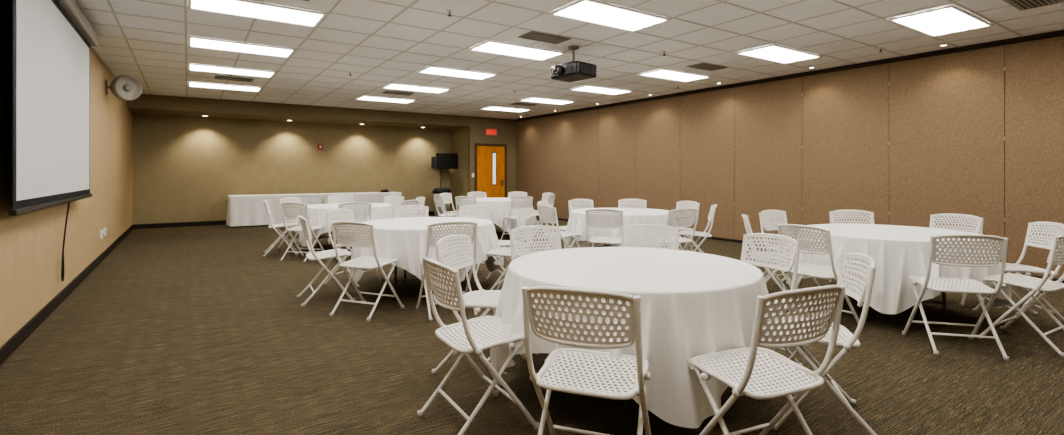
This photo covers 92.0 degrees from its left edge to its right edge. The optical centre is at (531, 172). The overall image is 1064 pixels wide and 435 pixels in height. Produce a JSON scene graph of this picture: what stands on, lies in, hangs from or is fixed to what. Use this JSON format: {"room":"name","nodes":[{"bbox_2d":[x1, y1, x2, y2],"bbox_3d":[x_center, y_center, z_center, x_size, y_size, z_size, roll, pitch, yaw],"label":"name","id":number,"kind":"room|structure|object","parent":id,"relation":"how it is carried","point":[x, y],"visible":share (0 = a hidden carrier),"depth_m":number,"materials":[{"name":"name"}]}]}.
{"room":"community hall","nodes":[
{"label":"community hall","id":0,"kind":"room"},
{"bbox_2d":[0,0,132,346],"bbox_3d":[-4.516,-0.195,4.679,0.120,3.050,18.000,0,0,-34],"label":"wall","id":1,"kind":"structure","parent":0,"point":[31,243],"depth_m":5.29,"materials":[{"name":"beige paint"}]},
{"bbox_2d":[8,0,98,215],"bbox_3d":[-4.387,-0.708,4.765,0.190,1.985,3.440,0,0,-34],"label":"projection screen","id":2,"kind":"object","parent":1,"relation":"attached to","point":[52,40],"visible":1,"depth_m":4.35,"materials":[{"name":"white fabric"}]},
{"bbox_2d":[61,202,69,281],"bbox_3d":[-4.719,0.688,5.206,0.062,0.817,0.095,0,0,-34],"label":"pull cord","id":3,"kind":"object","parent":2,"relation":"hanging from","point":[62,262],"visible":0.94,"depth_m":5.20,"materials":[{"name":"black plastic"}]},
{"bbox_2d":[0,225,132,365],"bbox_3d":[-4.460,1.275,4.716,0.015,0.110,18.000,0,0,-34],"label":"baseboard","id":4,"kind":"structure","parent":1,"relation":"attached to","point":[20,336],"depth_m":4.80,"materials":[{"name":"black rubber"}]},
{"bbox_2d":[100,230,103,238],"bbox_3d":[-6.460,0.925,7.721,0.034,0.130,0.120,0,0,-34],"label":"wall outlet","id":5,"kind":"object","parent":1,"relation":"attached to","point":[101,231],"visible":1,"depth_m":7.68,"materials":[{"name":"white plastic"}]},
{"bbox_2d":[106,75,141,100],"bbox_3d":[-6.659,-1.376,8.360,0.344,0.410,0.423,0,0,22],"label":"wall speaker","id":6,"kind":"object","parent":1,"relation":"attached to","point":[124,87],"visible":1,"depth_m":8.29,"materials":[{"name":"grey plastic"}]},
{"bbox_2d":[133,114,449,223],"bbox_3d":[-6.103,-0.195,14.519,8.430,3.050,0.120,0,0,-34],"label":"wall","id":7,"kind":"structure","parent":0,"point":[186,168],"depth_m":13.72,"materials":[{"name":"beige paint"}]},
{"bbox_2d":[133,210,449,228],"bbox_3d":[-6.059,1.275,14.467,8.175,0.110,0.015,0,0,-34],"label":"baseboard","id":8,"kind":"structure","parent":7,"relation":"attached to","point":[223,222],"depth_m":12.71,"materials":[{"name":"black rubber"}]},
{"bbox_2d":[431,153,456,187],"bbox_3d":[-2.817,0.110,16.234,0.700,1.440,0.685,0,0,-34],"label":"television","id":9,"kind":"object","parent":7,"relation":"attached to","point":[440,161],"visible":0.86,"depth_m":15.97,"materials":[{"name":"black plastic"}]},
{"bbox_2d":[127,94,469,129],"bbox_3d":[-5.680,-1.565,13.887,8.190,0.310,1.400,0,0,-34],"label":"soffit","id":10,"kind":"structure","parent":0,"point":[145,103],"depth_m":12.88,"materials":[{"name":"brown paint"}]},
{"bbox_2d":[450,127,467,210],"bbox_3d":[-2.261,-0.195,16.248,0.120,3.050,1.280,0,0,-34],"label":"wall","id":11,"kind":"structure","parent":0,"point":[458,137],"depth_m":16.17,"materials":[{"name":"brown paint"}]},
{"bbox_2d":[468,116,515,197],"bbox_3d":[-1.186,-0.195,16.126,1.770,3.050,0.120,0,0,-34],"label":"wall","id":12,"kind":"structure","parent":0,"point":[506,128],"depth_m":16.06,"materials":[{"name":"brown paint"}]},
{"bbox_2d":[475,143,506,197],"bbox_3d":[-1.269,0.209,15.971,1.140,2.238,0.115,0,0,-34],"label":"door","id":13,"kind":"structure","parent":12,"relation":"in","point":[490,159],"depth_m":15.99,"materials":[{"name":"brown wood"}]},
{"bbox_2d":[485,129,496,135],"bbox_3d":[-1.267,-1.270,15.959,0.390,0.200,0.066,0,0,-34],"label":"exit sign","id":14,"kind":"object","parent":12,"relation":"attached to","point":[487,131],"visible":1,"depth_m":15.93,"materials":[{"name":"red plastic"}]},
{"bbox_2d":[0,215,1063,434],"bbox_3d":[-0.378,1.390,7.449,10.140,0.120,18.300,0,0,-34],"label":"floor","id":15,"kind":"structure","parent":0,"point":[189,330],"depth_m":3.55,"materials":[{"name":"carpet"}]},
{"bbox_2d":[226,193,321,226],"bbox_3d":[-6.645,0.946,13.338,2.216,0.768,0.840,0,0,-34],"label":"buffet table","id":16,"kind":"object","parent":15,"relation":"on","point":[242,210],"visible":0.62,"depth_m":12.80,"materials":[{"name":"fabric"}]},
{"bbox_2d":[263,200,297,256],"bbox_3d":[-4.132,0.886,8.445,0.518,0.889,0.498,0,0,-25],"label":"folding chair","id":17,"kind":"object","parent":15,"relation":"on","point":[274,226],"visible":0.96,"depth_m":8.31,"materials":[{"name":"plastic"}]},
{"bbox_2d":[278,197,319,248],"bbox_3d":[-4.199,0.886,9.246,0.518,0.889,0.498,0,0,22],"label":"folding chair","id":18,"kind":"object","parent":15,"relation":"on","point":[282,200],"visible":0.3,"depth_m":9.23,"materials":[{"name":"plastic"}]},
{"bbox_2d":[280,202,324,261],"bbox_3d":[-3.524,0.886,7.941,0.498,0.889,0.518,0,0,17],"label":"folding chair","id":19,"kind":"object","parent":15,"relation":"on","point":[287,213],"visible":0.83,"depth_m":7.80,"materials":[{"name":"plastic"}]},
{"bbox_2d":[297,215,354,306],"bbox_3d":[-2.180,0.886,5.413,0.518,0.889,0.498,0,0,-29],"label":"folding chair","id":20,"kind":"object","parent":15,"relation":"on","point":[327,254],"visible":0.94,"depth_m":5.26,"materials":[{"name":"plastic"}]},
{"bbox_2d":[317,233,354,248],"bbox_3d":[-3.207,0.950,8.925,1.482,0.760,1.482,0,0,37],"label":"round banquet table","id":21,"kind":"object","parent":15,"relation":"on","point":[348,233],"visible":0.18,"depth_m":8.93,"materials":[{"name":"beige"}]},
{"bbox_2d":[294,203,392,246],"bbox_3d":[-3.210,0.876,8.909,1.641,0.628,1.633,0,0,-8],"label":"tablecloth","id":22,"kind":"object","parent":21,"relation":"on","point":[317,212],"visible":0.38,"depth_m":8.34,"materials":[{"name":"fabric"}]},
{"bbox_2d":[327,195,354,244],"bbox_3d":[-3.664,0.886,9.883,0.498,0.889,0.518,0,0,-26],"label":"folding chair","id":23,"kind":"object","parent":15,"relation":"on","point":[349,198],"visible":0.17,"depth_m":10.08,"materials":[{"name":"plastic"}]},
{"bbox_2d":[324,209,382,287],"bbox_3d":[-2.168,0.886,6.244,0.518,0.889,0.498,0,0,18],"label":"folding chair","id":24,"kind":"object","parent":15,"relation":"on","point":[330,217],"visible":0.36,"depth_m":6.21,"materials":[{"name":"plastic"}]},
{"bbox_2d":[337,202,371,259],"bbox_3d":[-2.748,0.886,7.935,0.498,0.889,0.518,0,0,-23],"label":"folding chair","id":25,"kind":"object","parent":15,"relation":"on","point":[348,205],"visible":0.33,"depth_m":7.75,"materials":[{"name":"plastic"}]},
{"bbox_2d":[319,192,400,214],"bbox_3d":[-4.838,0.946,14.572,2.201,0.768,0.840,0,0,-34],"label":"buffet table","id":26,"kind":"object","parent":15,"relation":"on","point":[366,197],"visible":0.2,"depth_m":14.29,"materials":[{"name":"fabric"}]},
{"bbox_2d":[330,221,403,320],"bbox_3d":[-1.579,0.886,4.917,0.498,0.889,0.518,0,0,22],"label":"folding chair","id":27,"kind":"object","parent":15,"relation":"on","point":[363,262],"visible":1,"depth_m":4.79,"materials":[{"name":"plastic"}]},
{"bbox_2d":[383,195,403,216],"bbox_3d":[-2.794,0.886,9.937,0.498,0.889,0.518,0,0,22],"label":"folding chair","id":28,"kind":"object","parent":15,"relation":"on","point":[397,201],"visible":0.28,"depth_m":10.15,"materials":[{"name":"plastic"}]},
{"bbox_2d":[399,200,417,214],"bbox_3d":[-2.209,0.886,8.555,0.518,0.889,0.498,0,0,22],"label":"folding chair","id":29,"kind":"object","parent":15,"relation":"on","point":[411,202],"visible":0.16,"depth_m":8.42,"materials":[{"name":"plastic"}]},
{"bbox_2d":[393,205,428,270],"bbox_3d":[-1.588,0.886,6.817,0.498,0.889,0.518,0,0,-19],"label":"folding chair","id":30,"kind":"object","parent":15,"relation":"on","point":[426,210],"visible":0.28,"depth_m":7.03,"materials":[{"name":"plastic"}]},
{"bbox_2d":[413,197,424,216],"bbox_3d":[-2.241,0.886,9.420,0.518,0.889,0.498,0,0,-30],"label":"folding chair","id":31,"kind":"object","parent":15,"relation":"on","point":[421,201],"visible":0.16,"depth_m":9.55,"materials":[{"name":"plastic"}]},
{"bbox_2d":[393,266,453,299],"bbox_3d":[-1.196,0.950,5.866,1.482,0.760,1.482,0,0,-7],"label":"round banquet table","id":32,"kind":"object","parent":15,"relation":"on","point":[404,280],"visible":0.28,"depth_m":5.41,"materials":[{"name":"beige"}]},
{"bbox_2d":[350,217,503,289],"bbox_3d":[-1.198,0.876,5.862,1.639,0.627,1.670,0,0,-34],"label":"tablecloth","id":33,"kind":"object","parent":32,"relation":"on","point":[403,239],"visible":0.66,"depth_m":5.29,"materials":[{"name":"fabric"}]},
{"bbox_2d":[432,188,450,216],"bbox_3d":[-2.776,0.892,15.831,0.570,0.875,0.570,0,0,-34],"label":"trash can","id":34,"kind":"object","parent":15,"relation":"on","point":[436,191],"visible":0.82,"depth_m":15.64,"materials":[{"name":"grey"}]},
{"bbox_2d":[434,195,456,216],"bbox_3d":[-1.725,0.886,10.568,0.518,0.889,0.498,0,0,-30],"label":"folding chair","id":35,"kind":"object","parent":15,"relation":"on","point":[437,197],"visible":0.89,"depth_m":10.42,"materials":[{"name":"plastic"}]},
{"bbox_2d":[416,221,477,321],"bbox_3d":[-0.811,0.886,4.918,0.498,0.889,0.518,0,0,-24],"label":"folding chair","id":36,"kind":"object","parent":15,"relation":"on","point":[430,230],"visible":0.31,"depth_m":4.74,"materials":[{"name":"plastic"}]},
{"bbox_2d":[439,193,456,216],"bbox_3d":[-1.738,0.886,11.379,0.518,0.889,0.498,0,0,23],"label":"folding chair","id":37,"kind":"object","parent":15,"relation":"on","point":[449,195],"visible":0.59,"depth_m":11.52,"materials":[{"name":"plastic"}]},
{"bbox_2d":[455,196,484,218],"bbox_3d":[-1.182,0.886,10.027,0.498,0.889,0.518,0,0,26],"label":"folding chair","id":38,"kind":"object","parent":15,"relation":"on","point":[459,198],"visible":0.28,"depth_m":9.83,"materials":[{"name":"plastic"}]},
{"bbox_2d":[459,205,490,273],"bbox_3d":[-0.855,0.886,6.834,0.498,0.889,0.518,0,0,21],"label":"folding chair","id":39,"kind":"object","parent":15,"relation":"on","point":[487,214],"visible":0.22,"depth_m":7.04,"materials":[{"name":"plastic"}]},
{"bbox_2d":[467,192,486,197],"bbox_3d":[-1.213,0.886,12.001,0.498,0.889,0.518,0,0,-26],"label":"folding chair","id":40,"kind":"object","parent":15,"relation":"on","point":[477,193],"visible":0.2,"depth_m":12.22,"materials":[{"name":"plastic"}]},
{"bbox_2d":[417,257,539,434],"bbox_3d":[-0.301,0.886,2.747,0.518,0.889,0.498,0,0,-31],"label":"folding chair","id":41,"kind":"object","parent":15,"relation":"on","point":[474,335],"visible":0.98,"depth_m":2.64,"materials":[{"name":"plastic"}]},
{"bbox_2d":[432,235,526,385],"bbox_3d":[-0.355,0.886,3.524,0.518,0.889,0.498,0,0,20],"label":"folding chair","id":42,"kind":"object","parent":15,"relation":"on","point":[484,299],"visible":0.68,"depth_m":3.59,"materials":[{"name":"plastic"}]},
{"bbox_2d":[485,208,534,286],"bbox_3d":[-0.252,0.886,6.296,0.518,0.889,0.498,0,0,-23],"label":"folding chair","id":43,"kind":"object","parent":15,"relation":"on","point":[528,212],"visible":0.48,"depth_m":6.44,"materials":[{"name":"plastic"}]},
{"bbox_2d":[487,214,536,289],"bbox_3d":[-0.210,0.886,5.552,0.518,0.889,0.498,0,0,12],"label":"folding chair","id":44,"kind":"object","parent":15,"relation":"on","point":[502,251],"visible":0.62,"depth_m":5.39,"materials":[{"name":"plastic"}]},
{"bbox_2d":[501,191,526,230],"bbox_3d":[-0.402,0.886,12.023,0.498,0.889,0.518,0,0,18],"label":"folding chair","id":45,"kind":"object","parent":15,"relation":"on","point":[517,192],"visible":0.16,"depth_m":12.25,"materials":[{"name":"plastic"}]},
{"bbox_2d":[500,196,532,239],"bbox_3d":[-0.291,0.886,10.066,0.498,0.889,0.518,0,0,-29],"label":"folding chair","id":46,"kind":"object","parent":15,"relation":"on","point":[528,198],"visible":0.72,"depth_m":9.89,"materials":[{"name":"plastic"}]},
{"bbox_2d":[509,225,561,354],"bbox_3d":[0.125,0.886,4.103,0.498,0.889,0.518,0,0,-29],"label":"folding chair","id":47,"kind":"object","parent":15,"relation":"on","point":[513,242],"visible":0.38,"depth_m":4.29,"materials":[{"name":"plastic"}]},
{"bbox_2d":[534,192,552,225],"bbox_3d":[0.180,0.886,11.529,0.518,0.889,0.498,0,0,-28],"label":"folding chair","id":48,"kind":"object","parent":15,"relation":"on","point":[547,194],"visible":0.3,"depth_m":11.70,"materials":[{"name":"plastic"}]},
{"bbox_2d":[534,194,554,232],"bbox_3d":[0.209,0.886,10.663,0.518,0.889,0.498,0,0,18],"label":"folding chair","id":49,"kind":"object","parent":15,"relation":"on","point":[551,198],"visible":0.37,"depth_m":10.55,"materials":[{"name":"plastic"}]},
{"bbox_2d":[537,201,566,249],"bbox_3d":[0.363,0.886,7.978,0.518,0.889,0.498,0,0,21],"label":"folding chair","id":50,"kind":"object","parent":15,"relation":"on","point":[562,228],"visible":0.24,"depth_m":8.06,"materials":[{"name":"plastic"}]},
{"bbox_2d":[538,205,580,249],"bbox_3d":[0.383,0.886,7.147,0.518,0.889,0.498,0,0,-28],"label":"folding chair","id":51,"kind":"object","parent":15,"relation":"on","point":[544,213],"visible":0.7,"depth_m":7.01,"materials":[{"name":"plastic"}]},
{"bbox_2d":[568,199,602,247],"bbox_3d":[0.910,0.886,8.565,0.498,0.889,0.518,0,0,-23],"label":"folding chair","id":52,"kind":"object","parent":15,"relation":"on","point":[571,207],"visible":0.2,"depth_m":8.75,"materials":[{"name":"plastic"}]},
{"bbox_2d":[522,286,650,434],"bbox_3d":[0.253,0.886,2.203,0.498,0.889,0.518,0,0,20],"label":"folding chair","id":53,"kind":"object","parent":15,"relation":"on","point":[596,385],"visible":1,"depth_m":2.06,"materials":[{"name":"plastic"}]},
{"bbox_2d":[549,366,644,431],"bbox_3d":[0.607,0.950,3.174,1.482,0.760,1.482,0,0,39],"label":"round banquet table","id":54,"kind":"object","parent":15,"relation":"on","point":[552,394],"visible":0.12,"depth_m":3.02,"materials":[{"name":"beige"}]},
{"bbox_2d":[490,247,783,427],"bbox_3d":[0.600,0.875,3.168,1.692,0.627,1.632,0,0,-34],"label":"tablecloth","id":55,"kind":"object","parent":54,"relation":"on","point":[693,304],"visible":0.75,"depth_m":2.54,"materials":[{"name":"fabric"}]},
{"bbox_2d":[585,209,623,246],"bbox_3d":[0.964,0.886,6.578,0.498,0.889,0.518,0,0,20],"label":"folding chair","id":56,"kind":"object","parent":15,"relation":"on","point":[595,239],"visible":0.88,"depth_m":6.40,"materials":[{"name":"plastic"}]},
{"bbox_2d":[618,199,646,207],"bbox_3d":[1.659,0.886,8.589,0.498,0.889,0.518,0,0,16],"label":"folding chair","id":57,"kind":"object","parent":15,"relation":"on","point":[644,202],"visible":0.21,"depth_m":8.81,"materials":[{"name":"plastic"}]},
{"bbox_2d":[621,224,678,249],"bbox_3d":[0.925,0.886,4.170,0.498,0.889,0.518,0,0,21],"label":"folding chair","id":58,"kind":"object","parent":15,"relation":"on","point":[675,241],"visible":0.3,"depth_m":4.37,"materials":[{"name":"plastic"}]},
{"bbox_2d":[649,208,697,250],"bbox_3d":[1.804,0.886,6.623,0.498,0.889,0.518,0,0,-26],"label":"folding chair","id":59,"kind":"object","parent":15,"relation":"on","point":[693,219],"visible":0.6,"depth_m":6.44,"materials":[{"name":"plastic"}]},
{"bbox_2d":[662,201,699,251],"bbox_3d":[2.279,0.886,8.005,0.518,0.889,0.498,0,0,-29],"label":"folding chair","id":60,"kind":"object","parent":15,"relation":"on","point":[694,203],"visible":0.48,"depth_m":8.06,"materials":[{"name":"plastic"}]},
{"bbox_2d":[680,204,716,252],"bbox_3d":[2.343,0.886,7.258,0.518,0.889,0.498,0,0,15],"label":"folding chair","id":61,"kind":"object","parent":15,"relation":"on","point":[687,233],"visible":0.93,"depth_m":7.26,"materials":[{"name":"plastic"}]},
{"bbox_2d":[689,285,845,434],"bbox_3d":[0.987,0.886,2.213,0.498,0.889,0.518,0,0,-24],"label":"folding chair","id":62,"kind":"object","parent":15,"relation":"on","point":[755,381],"visible":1,"depth_m":2.11,"materials":[{"name":"plastic"}]},
{"bbox_2d":[741,214,797,305],"bbox_3d":[2.463,0.886,5.362,0.518,0.889,0.498,0,0,23],"label":"folding chair","id":63,"kind":"object","parent":15,"relation":"on","point":[745,217],"visible":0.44,"depth_m":5.23,"materials":[{"name":"plastic"}]},
{"bbox_2d":[740,233,801,365],"bbox_3d":[1.526,0.886,3.603,0.518,0.889,0.498,0,0,-25],"label":"folding chair","id":64,"kind":"object","parent":15,"relation":"on","point":[795,246],"visible":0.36,"depth_m":3.67,"materials":[{"name":"plastic"}]},
{"bbox_2d":[759,210,819,287],"bbox_3d":[2.971,0.886,5.959,0.498,0.889,0.518,0,0,-29],"label":"folding chair","id":65,"kind":"object","parent":15,"relation":"on","point":[764,222],"visible":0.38,"depth_m":6.12,"materials":[{"name":"plastic"}]},
{"bbox_2d":[778,224,858,323],"bbox_3d":[2.501,0.886,4.501,0.518,0.889,0.498,0,0,-28],"label":"folding chair","id":66,"kind":"object","parent":15,"relation":"on","point":[807,269],"visible":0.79,"depth_m":4.37,"materials":[{"name":"plastic"}]},
{"bbox_2d":[771,253,876,434],"bbox_3d":[1.554,0.886,2.813,0.518,0.889,0.498,0,0,17],"label":"folding chair","id":67,"kind":"object","parent":15,"relation":"on","point":[861,286],"visible":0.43,"depth_m":2.68,"materials":[{"name":"plastic"}]},
{"bbox_2d":[829,210,873,282],"bbox_3d":[3.775,0.886,5.955,0.498,0.889,0.518,0,0,14],"label":"folding chair","id":68,"kind":"object","parent":15,"relation":"on","point":[871,216],"visible":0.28,"depth_m":6.17,"materials":[{"name":"plastic"}]},
{"bbox_2d":[866,292,947,325],"bbox_3d":[3.427,0.950,4.966,1.482,0.760,1.482,0,0,16],"label":"round banquet table","id":69,"kind":"object","parent":15,"relation":"on","point":[943,302],"visible":0.18,"depth_m":4.47,"materials":[{"name":"beige"}]},
{"bbox_2d":[786,224,1010,313],"bbox_3d":[3.423,0.876,4.950,1.641,0.628,1.633,0,0,-8],"label":"tablecloth","id":70,"kind":"object","parent":69,"relation":"on","point":[899,253],"visible":0.52,"depth_m":4.34,"materials":[{"name":"fabric"}]},
{"bbox_2d":[902,234,1008,360],"bbox_3d":[3.224,0.886,3.932,0.498,0.889,0.518,0,0,15],"label":"folding chair","id":71,"kind":"object","parent":15,"relation":"on","point":[951,285],"visible":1,"depth_m":3.78,"materials":[{"name":"plastic"}]},
{"bbox_2d":[929,214,983,306],"bbox_3d":[4.380,0.886,5.435,0.518,0.889,0.498,0,0,-28],"label":"folding chair","id":72,"kind":"object","parent":15,"relation":"on","point":[978,225],"visible":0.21,"depth_m":5.51,"materials":[{"name":"plastic"}]},
{"bbox_2d":[972,222,1063,325],"bbox_3d":[4.428,0.886,4.646,0.518,0.889,0.498,0,0,12],"label":"folding chair","id":73,"kind":"object","parent":15,"relation":"on","point":[1016,267],"visible":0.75,"depth_m":4.65,"materials":[{"name":"plastic"}]},
{"bbox_2d":[976,235,1063,357],"bbox_3d":[3.907,0.886,4.028,0.498,0.889,0.518,0,0,-30],"label":"folding chair","id":74,"kind":"object","parent":15,"relation":"on","point":[1055,257],"visible":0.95,"depth_m":3.97,"materials":[{"name":"plastic"}]},
{"bbox_3d":[1.325,0.950,7.602,1.482,0.760,1.482,0,0,-30],"label":"round banquet table","id":75,"kind":"object","parent":15,"relation":"on","visible":0},
{"bbox_2d":[564,208,680,248],"bbox_3d":[1.319,0.875,7.596,1.692,0.627,1.632,0,0,-34],"label":"tablecloth","id":76,"kind":"object","parent":75,"relation":"on","point":[576,224],"visible":0.59,"depth_m":7.05,"materials":[{"name":"fabric"}]},
{"bbox_3d":[-0.770,0.950,11.037,1.482,0.760,1.482,0,0,14],"label":"round banquet table","id":77,"kind":"object","parent":15,"relation":"on","visible":0},
{"bbox_2d":[457,198,535,231],"bbox_3d":[-0.773,0.876,11.032,1.639,0.627,1.670,0,0,-34],"label":"tablecloth","id":78,"kind":"object","parent":77,"relation":"on","point":[500,207],"visible":0.34,"depth_m":10.32,"materials":[{"name":"fabric"}]},
{"bbox_2d":[75,0,1063,118],"bbox_3d":[-0.378,-1.780,7.449,10.140,0.120,18.300,0,0,-34],"label":"ceiling","id":79,"kind":"structure","parent":0,"point":[719,13],"depth_m":6.67,"materials":[{"name":"tile"}]},
{"bbox_2d":[481,106,529,111],"bbox_3d":[-0.698,-1.706,13.805,1.240,0.016,0.600,0,0,-34],"label":"light","id":80,"kind":"object","parent":79,"relation":"in","point":[491,107],"depth_m":13.79,"materials":[{"name":"white plastic"}]},
{"bbox_2d":[518,31,570,43],"bbox_3d":[0.162,-1.703,6.499,0.600,0.022,0.320,0,0,-34],"label":"ceiling air vent","id":81,"kind":"object","parent":79,"relation":"in","point":[533,35],"depth_m":6.45,"materials":[{"name":"metal"}]},
{"bbox_2d":[519,97,575,104],"bbox_3d":[0.370,-1.706,12.210,1.240,0.016,0.600,0,0,-34],"label":"light","id":82,"kind":"object","parent":79,"relation":"in","point":[533,99],"depth_m":12.21,"materials":[{"name":"white plastic"}]},
{"bbox_2d":[79,0,1063,118],"bbox_3d":[0.012,-1.710,6.867,9.840,0.021,16.600,0,0,-34],"label":"grid","id":83,"kind":"object","parent":79,"relation":"attached to","point":[108,1],"visible":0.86,"depth_m":6.97,"materials":[{"name":"grey metal"}]},
{"bbox_2d":[188,81,261,91],"bbox_3d":[-6.082,-1.706,10.200,1.240,0.016,0.600,0,0,-34],"label":"light","id":84,"kind":"object","parent":83,"relation":"in","point":[190,84],"depth_m":10.13,"materials":[{"name":"white plastic"}]},
{"bbox_2d":[188,63,275,77],"bbox_3d":[-5.014,-1.706,8.605,1.240,0.016,0.600,0,0,-34],"label":"light","id":85,"kind":"object","parent":83,"relation":"in","point":[191,67],"depth_m":8.54,"materials":[{"name":"white plastic"}]},
{"bbox_2d":[215,75,253,81],"bbox_3d":[-5.398,-1.703,9.322,0.600,0.022,0.320,0,0,-34],"label":"ceiling air vent","id":86,"kind":"object","parent":83,"relation":"in","point":[216,77],"depth_m":9.29,"materials":[{"name":"metal"}]},
{"bbox_2d":[188,36,295,57],"bbox_3d":[-3.946,-1.706,7.009,1.240,0.016,0.600,0,0,-34],"label":"light","id":87,"kind":"object","parent":83,"relation":"in","point":[196,42],"depth_m":6.98,"materials":[{"name":"white plastic"}]},
{"bbox_2d":[188,0,326,27],"bbox_3d":[-2.878,-1.706,5.414,1.240,0.016,0.600,0,0,-34],"label":"light","id":88,"kind":"object","parent":83,"relation":"in","point":[241,8],"depth_m":5.42,"materials":[{"name":"white plastic"}]},
{"bbox_2d":[355,96,415,103],"bbox_3d":[-3.407,-1.706,11.992,1.240,0.016,0.600,0,0,-34],"label":"light","id":89,"kind":"object","parent":83,"relation":"in","point":[368,98],"depth_m":11.92,"materials":[{"name":"white plastic"}]},
{"bbox_2d":[383,91,414,95],"bbox_3d":[-2.864,-1.703,11.019,0.600,0.022,0.320,0,0,-34],"label":"ceiling air vent","id":90,"kind":"object","parent":83,"relation":"in","point":[386,92],"depth_m":10.94,"materials":[{"name":"metal"}]},
{"bbox_2d":[381,83,450,93],"bbox_3d":[-2.339,-1.706,10.396,1.240,0.016,0.600,0,0,-34],"label":"light","id":91,"kind":"object","parent":83,"relation":"in","point":[392,85],"depth_m":10.36,"materials":[{"name":"white plastic"}]},
{"bbox_2d":[417,66,497,79],"bbox_3d":[-1.271,-1.706,8.801,1.240,0.016,0.600,0,0,-34],"label":"light","id":92,"kind":"object","parent":83,"relation":"in","point":[434,70],"depth_m":8.77,"materials":[{"name":"white plastic"}]},
{"bbox_2d":[468,40,565,60],"bbox_3d":[-0.202,-1.706,7.205,1.240,0.016,0.600,0,0,-34],"label":"light","id":93,"kind":"object","parent":83,"relation":"in","point":[489,46],"depth_m":7.15,"materials":[{"name":"white plastic"}]},
{"bbox_2d":[510,103,536,105],"bbox_3d":[-0.205,-1.703,12.799,0.600,0.022,0.320,0,0,-34],"label":"ceiling air vent","id":94,"kind":"object","parent":83,"relation":"in","point":[521,104],"depth_m":12.71,"materials":[{"name":"metal"}]},
{"bbox_2d":[550,46,596,81],"bbox_3d":[0.540,-1.502,6.969,0.471,0.433,0.528,0,0,-42],"label":"ceiling projector","id":95,"kind":"object","parent":79,"relation":"hanging from","point":[571,71],"depth_m":6.86,"materials":[{"name":"black plastic"}]},
{"bbox_2d":[569,85,633,94],"bbox_3d":[1.438,-1.706,10.614,1.240,0.016,0.600,0,0,-34],"label":"light","id":96,"kind":"object","parent":79,"relation":"in","point":[588,88],"depth_m":10.62,"materials":[{"name":"white plastic"}]},
{"bbox_2d":[549,0,670,31],"bbox_3d":[0.866,-1.706,5.610,1.240,0.016,0.600,0,0,-34],"label":"light","id":97,"kind":"object","parent":79,"relation":"in","point":[596,12],"depth_m":5.56,"materials":[{"name":"white plastic"}]},
{"bbox_2d":[637,68,711,81],"bbox_3d":[2.507,-1.706,9.019,1.240,0.016,0.600,0,0,-34],"label":"light","id":98,"kind":"object","parent":79,"relation":"in","point":[667,74],"depth_m":8.98,"materials":[{"name":"white plastic"}]},
{"bbox_2d":[687,63,726,70],"bbox_3d":[2.821,-1.703,8.279,0.600,0.022,0.320,0,0,-34],"label":"ceiling air vent","id":99,"kind":"object","parent":79,"relation":"in","point":[704,66],"depth_m":8.23,"materials":[{"name":"metal"}]},
{"bbox_2d":[735,44,822,63],"bbox_3d":[3.575,-1.706,7.423,1.240,0.016,0.600,0,0,-34],"label":"light","id":100,"kind":"object","parent":79,"relation":"in","point":[776,53],"depth_m":7.39,"materials":[{"name":"white plastic"}]},
{"bbox_2d":[887,5,993,36],"bbox_3d":[4.643,-1.706,5.828,1.240,0.016,0.600,0,0,-34],"label":"light","id":101,"kind":"object","parent":79,"relation":"in","point":[950,19],"depth_m":5.78,"materials":[{"name":"white plastic"}]},
{"bbox_2d":[1003,0,1062,10],"bbox_3d":[4.958,-1.703,5.088,0.600,0.022,0.320,0,0,-34],"label":"ceiling air vent","id":102,"kind":"object","parent":79,"relation":"in","point":[1020,5],"depth_m":5.13,"materials":[{"name":"metal"}]},
{"bbox_2d":[515,30,1063,282],"bbox_3d":[4.142,-0.195,9.632,0.140,3.050,16.600,0,0,-34],"label":"wall","id":103,"kind":"structure","parent":0,"point":[977,130],"depth_m":8.23,"materials":[{"name":"brown"}]}
]}

